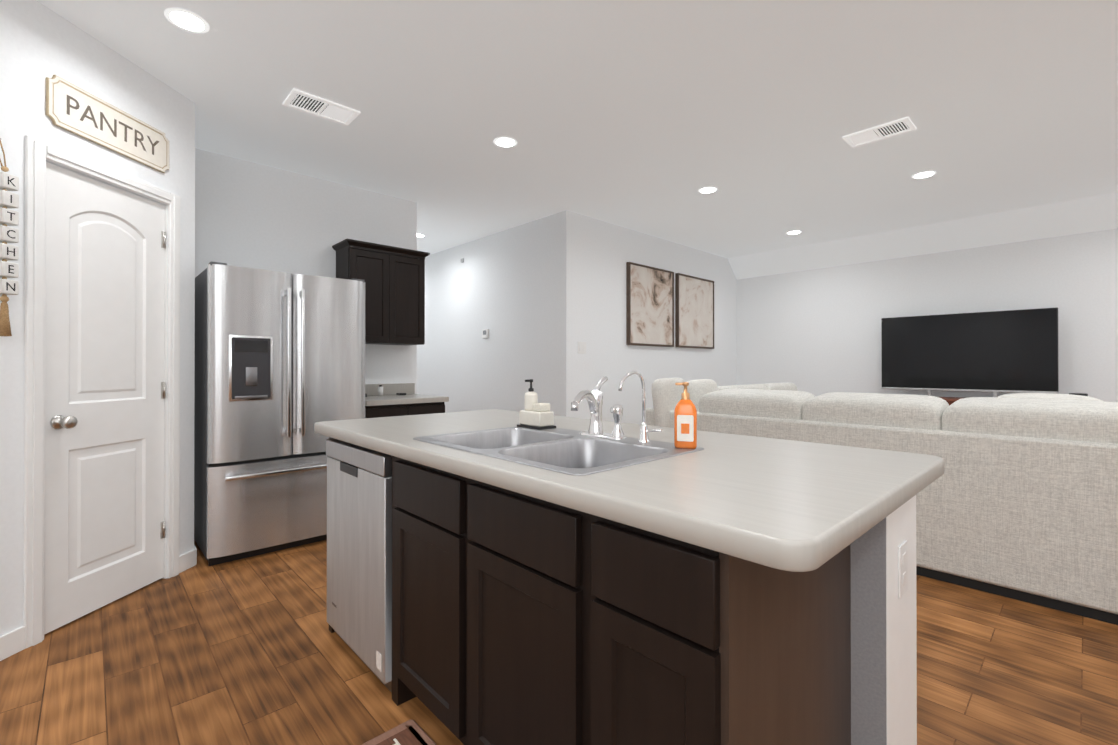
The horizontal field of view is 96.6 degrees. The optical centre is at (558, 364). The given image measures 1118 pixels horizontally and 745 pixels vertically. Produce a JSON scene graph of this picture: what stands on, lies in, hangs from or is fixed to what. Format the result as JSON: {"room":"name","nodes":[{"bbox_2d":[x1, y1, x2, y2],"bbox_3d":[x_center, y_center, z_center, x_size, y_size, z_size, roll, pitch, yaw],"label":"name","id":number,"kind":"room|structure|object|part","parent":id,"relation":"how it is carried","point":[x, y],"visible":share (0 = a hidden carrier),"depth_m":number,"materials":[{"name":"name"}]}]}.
{"room":"kitchen","nodes":[
{"label":"kitchen","id":0,"kind":"room"},
{"bbox_2d":[0,0,194,635],"bbox_3d":[-2.357,-0.188,0.921,0.120,2.700,4.000,0,0,5],"label":"wall","id":1,"kind":"structure","parent":0,"point":[39,42],"depth_m":2.17,"materials":[{"name":"paint"}]},
{"bbox_2d":[0,138,18,335],"bbox_3d":[-2.179,-0.502,1.956,0.061,0.782,0.056,0,0,5],"label":"kitchen sign","id":2,"kind":"object","parent":1,"relation":"attached to","point":[8,200],"visible":1,"depth_m":1.95,"materials":[{"name":"white wood"}]},
{"bbox_2d":[0,549,195,660],"bbox_3d":[-2.291,1.115,0.911,0.013,0.095,4.000,0,0,5],"label":"baseboard","id":3,"kind":"structure","parent":1,"relation":"attached to","point":[12,642],"depth_m":2.02,"materials":[{"name":"white wood"}]},
{"bbox_2d":[23,135,179,648],"bbox_3d":[-2.218,0.110,2.424,0.140,2.114,0.747,0,0,5],"label":"door frame","id":4,"kind":"structure","parent":1,"relation":"attached to","point":[38,152],"depth_m":2.10,"materials":[{"name":"white wood"}]},
{"bbox_2d":[44,162,165,634],"bbox_3d":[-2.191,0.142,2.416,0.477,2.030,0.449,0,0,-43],"label":"pantry door","id":5,"kind":"structure","parent":1,"relation":"in","point":[105,390],"depth_m":2.38,"materials":[{"name":"white wood"}]},
{"bbox_2d":[46,75,168,172],"bbox_3d":[-2.162,-1.148,2.426,0.014,0.215,0.600,0,0,5],"label":"sign","id":6,"kind":"object","parent":1,"relation":"attached to","point":[74,109],"visible":1,"depth_m":2.37,"materials":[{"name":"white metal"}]},
{"bbox_2d":[195,148,416,393],"bbox_3d":[-2.071,-0.177,4.062,1.907,2.700,0.120,0,0,-43],"label":"wall","id":7,"kind":"structure","parent":0,"point":[248,214],"depth_m":3.94,"materials":[{"name":"paint"}]},
{"bbox_2d":[332,239,429,344],"bbox_3d":[-1.517,-0.586,4.276,0.720,0.810,0.328,0,0,-43],"label":"upper cabinet","id":8,"kind":"object","parent":7,"relation":"attached to","point":[392,277],"visible":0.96,"depth_m":4.17,"materials":[{"name":"brown wood"}]},
{"bbox_2d":[417,210,565,416],"bbox_3d":[-1.298,-0.169,6.441,0.120,2.700,4.120,0,0,-43],"label":"wall","id":9,"kind":"structure","parent":0,"point":[507,288],"depth_m":5.70,"materials":[{"name":"paint"}]},
{"bbox_2d":[482,329,488,337],"bbox_3d":[-0.869,-0.368,5.880,0.026,0.105,0.115,0,0,-43],"label":"thermostat","id":10,"kind":"object","parent":9,"relation":"attached to","point":[485,333],"visible":0.94,"depth_m":5.86,"materials":[{"name":"white plastic"}]},
{"bbox_2d":[0,540,1117,744],"bbox_3d":[0.070,1.200,3.177,9.900,0.060,11.100,0,0,-43],"label":"floor","id":11,"kind":"structure","parent":0,"point":[253,650],"depth_m":1.89,"materials":[{"name":"brown wood"}]},
{"bbox_2d":[194,261,364,565],"bbox_3d":[-1.947,0.288,3.449,0.910,1.765,0.924,0,0,-43],"label":"fridge","id":12,"kind":"object","parent":11,"relation":"on","point":[279,364],"visible":0.85,"depth_m":3.07,"materials":[{"name":"silver metal"}]},
{"bbox_2d":[362,720,436,744],"bbox_3d":[-0.370,1.158,1.129,0.530,0.010,0.885,0,0,-43],"label":"kitchen mat","id":13,"kind":"object","parent":11,"relation":"on","point":[410,732],"visible":1,"depth_m":1.54,"materials":[{"name":"brown fabric"}]},
{"bbox_2d":[365,383,448,417],"bbox_3d":[-1.396,0.671,4.174,0.708,1.005,0.631,0,0,-43],"label":"countertop","id":14,"kind":"structure","parent":11,"relation":"on","point":[389,403],"depth_m":4.05,"materials":[{"name":"beige stone"}]},
{"bbox_2d":[365,385,405,396],"bbox_3d":[-1.542,0.221,4.277,0.093,0.094,0.464,0,0,44],"label":"jar","id":15,"kind":"object","parent":14,"relation":"on","point":[380,390],"depth_m":4.29,"materials":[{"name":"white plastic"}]},
{"bbox_2d":[329,437,916,744],"bbox_3d":[-0.009,0.733,1.789,0.948,0.865,1.964,0,0,-43],"label":"kitchen island","id":16,"kind":"object","parent":11,"relation":"on","point":[726,589],"depth_m":1.13,"materials":[{"name":"brown wood"}]},
{"bbox_2d":[326,439,391,692],"bbox_3d":[-0.587,0.739,2.140,0.602,0.855,0.581,0,0,-43],"label":"dishwasher","id":17,"kind":"object","parent":16,"relation":"in","point":[359,550],"visible":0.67,"depth_m":1.87,"materials":[{"name":"silver metal"}]},
{"bbox_2d":[314,409,943,580],"bbox_3d":[-0.016,0.278,1.806,1.010,0.045,2.120,0,0,-43],"label":"island countertop","id":18,"kind":"structure","parent":16,"relation":"on","point":[789,508],"depth_m":1.09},
{"bbox_2d":[517,379,555,429],"bbox_3d":[-0.092,0.155,2.010,0.095,0.193,0.150,0,0,-43],"label":"soap caddy","id":19,"kind":"object","parent":18,"relation":"on","point":[534,414],"visible":1,"depth_m":1.98,"materials":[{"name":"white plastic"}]},
{"bbox_2d":[413,426,703,474],"bbox_3d":[-0.033,0.346,1.612,0.560,0.192,0.820,0,0,-43],"label":"sink","id":20,"kind":"object","parent":18,"relation":"in","point":[568,451],"visible":0.35,"depth_m":1.63,"materials":[{"name":"silver metal"}]},
{"bbox_2d":[571,371,662,442],"bbox_3d":[0.159,0.135,1.655,0.271,0.231,0.341,0,0,-43],"label":"faucet","id":21,"kind":"object","parent":18,"relation":"on","point":[594,398],"visible":1,"depth_m":1.68,"materials":[{"name":"silver metal"}]},
{"bbox_2d":[674,382,696,448],"bbox_3d":[0.381,0.151,1.500,0.066,0.198,0.040,0,0,17],"label":"soap bottle","id":22,"kind":"object","parent":18,"relation":"on","point":[685,423],"visible":1,"depth_m":1.48,"materials":[{"name":"orange plastic"}]},
{"bbox_2d":[898,540,907,598],"bbox_3d":[0.883,0.523,1.278,0.075,0.130,0.007,0,0,-43],"label":"outlet","id":23,"kind":"object","parent":16,"relation":"attached to","point":[902,570],"visible":1,"depth_m":1.27,"materials":[{"name":"white plastic"}]},
{"bbox_2d":[646,378,1117,624],"bbox_3d":[2.898,0.638,3.563,2.561,1.067,3.880,0,0,-43],"label":"sofa","id":24,"kind":"object","parent":11,"relation":"on","point":[1017,499],"visible":0.58,"depth_m":2.55,"materials":[{"name":"fabric"}]},
{"bbox_2d":[935,396,964,405],"bbox_3d":[4.131,0.763,5.220,0.470,0.828,2.024,0,0,-43],"label":"tv stand","id":25,"kind":"object","parent":11,"relation":"on","point":[949,400],"visible":0.02,"depth_m":5.10,"materials":[{"name":"brown wood"}]},
{"bbox_2d":[881,308,1058,396],"bbox_3d":[4.219,-0.096,5.223,0.250,0.888,1.440,0,0,-43],"label":"tv","id":26,"kind":"object","parent":25,"relation":"on","point":[1009,351],"visible":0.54,"depth_m":5.13,"materials":[{"name":"black plastic"}]},
{"bbox_2d":[1069,393,1087,395],"bbox_3d":[4.737,0.302,4.542,0.121,0.086,0.120,0,0,-43],"label":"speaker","id":27,"kind":"object","parent":25,"relation":"on","point":[1083,394],"visible":0.33,"depth_m":4.51,"materials":[{"name":"black plastic"}]},
{"bbox_2d":[37,0,1117,258],"bbox_3d":[0.070,-1.570,3.186,9.900,0.080,11.100,0,0,-43],"label":"ceiling","id":28,"kind":"structure","parent":0,"point":[649,116],"depth_m":2.92,"materials":[{"name":"paint"}]},
{"bbox_2d":[164,7,209,32],"bbox_3d":[-1.656,-1.540,2.218,0.164,0.026,0.164,0,0,-43],"label":"recessed light","id":29,"kind":"object","parent":28,"relation":"in","point":[186,20],"visible":0.92,"depth_m":2.21,"materials":[{"name":"white plastic"}]},
{"bbox_2d":[283,88,360,125],"bbox_3d":[-1.408,-1.525,2.961,0.370,0.012,0.220,0,0,-43],"label":"ceiling vent","id":30,"kind":"object","parent":28,"relation":"in","point":[302,101],"visible":1,"depth_m":2.95,"materials":[{"name":"white metal"}]},
{"bbox_2d":[493,137,516,147],"bbox_3d":[-0.368,-1.536,3.418,0.164,0.026,0.164,0,0,-43],"label":"recessed light","id":31,"kind":"object","parent":28,"relation":"in","point":[506,142],"visible":0.94,"depth_m":3.42,"materials":[{"name":"white plastic"}]},
{"bbox_2d":[698,187,717,193],"bbox_3d":[1.300,-1.533,4.345,0.164,0.026,0.164,0,0,-43],"label":"recessed light","id":32,"kind":"object","parent":28,"relation":"in","point":[705,190],"visible":0.94,"depth_m":4.34,"materials":[{"name":"white plastic"}]},
{"bbox_2d":[786,230,801,234],"bbox_3d":[2.699,-1.528,5.719,0.164,0.026,0.164,0,0,-43],"label":"recessed light","id":33,"kind":"object","parent":28,"relation":"in","point":[793,232],"visible":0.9,"depth_m":5.71,"materials":[{"name":"white plastic"}]},
{"bbox_2d":[842,117,916,147],"bbox_3d":[2.103,-1.524,3.275,0.220,0.012,0.370,0,0,-43],"label":"ceiling vent","id":34,"kind":"object","parent":28,"relation":"in","point":[884,131],"visible":1,"depth_m":3.26,"materials":[{"name":"white metal"}]},
{"bbox_2d":[911,171,936,178],"bbox_3d":[2.931,-1.534,4.000,0.164,0.026,0.164,0,0,-43],"label":"recessed light","id":35,"kind":"object","parent":28,"relation":"in","point":[924,174],"visible":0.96,"depth_m":3.98,"materials":[{"name":"white plastic"}]},
{"bbox_2d":[566,210,736,423],"bbox_3d":[1.352,-0.170,6.159,3.590,2.700,0.165,0,0,-43],"label":"wall","id":36,"kind":"structure","parent":0,"point":[599,254],"depth_m":5.66,"materials":[{"name":"paint"}]},
{"bbox_2d":[578,342,585,353],"bbox_3d":[0.235,-0.174,5.048,0.120,0.120,0.009,0,0,-43],"label":"light switch","id":37,"kind":"object","parent":36,"relation":"attached to","point":[581,347],"visible":1,"depth_m":5.04,"materials":[{"name":"white plastic"}]},
{"bbox_3d":[1.081,-0.681,5.822,0.870,0.920,0.044,0,0,-43],"label":"picture","id":38,"kind":"part","parent":36,"relation":"part of"},
{"bbox_3d":[1.779,-0.679,6.480,0.870,0.920,0.044,0,0,-43],"label":"picture","id":39,"kind":"part","parent":36,"relation":"part of"},
{"bbox_2d":[728,193,1117,279],"bbox_3d":[4.731,-1.389,4.831,0.260,0.270,6.500,0,0,-43],"label":"ceiling","id":40,"kind":"structure","parent":0,"point":[1089,214],"depth_m":5.39,"materials":[{"name":"paint"}]},
{"bbox_2d":[736,229,1117,401],"bbox_3d":[4.911,-0.174,4.913,0.120,2.700,6.620,0,0,-43],"label":"wall","id":41,"kind":"structure","parent":0,"point":[815,332],"depth_m":5.69,"materials":[{"name":"paint"}]}
]}

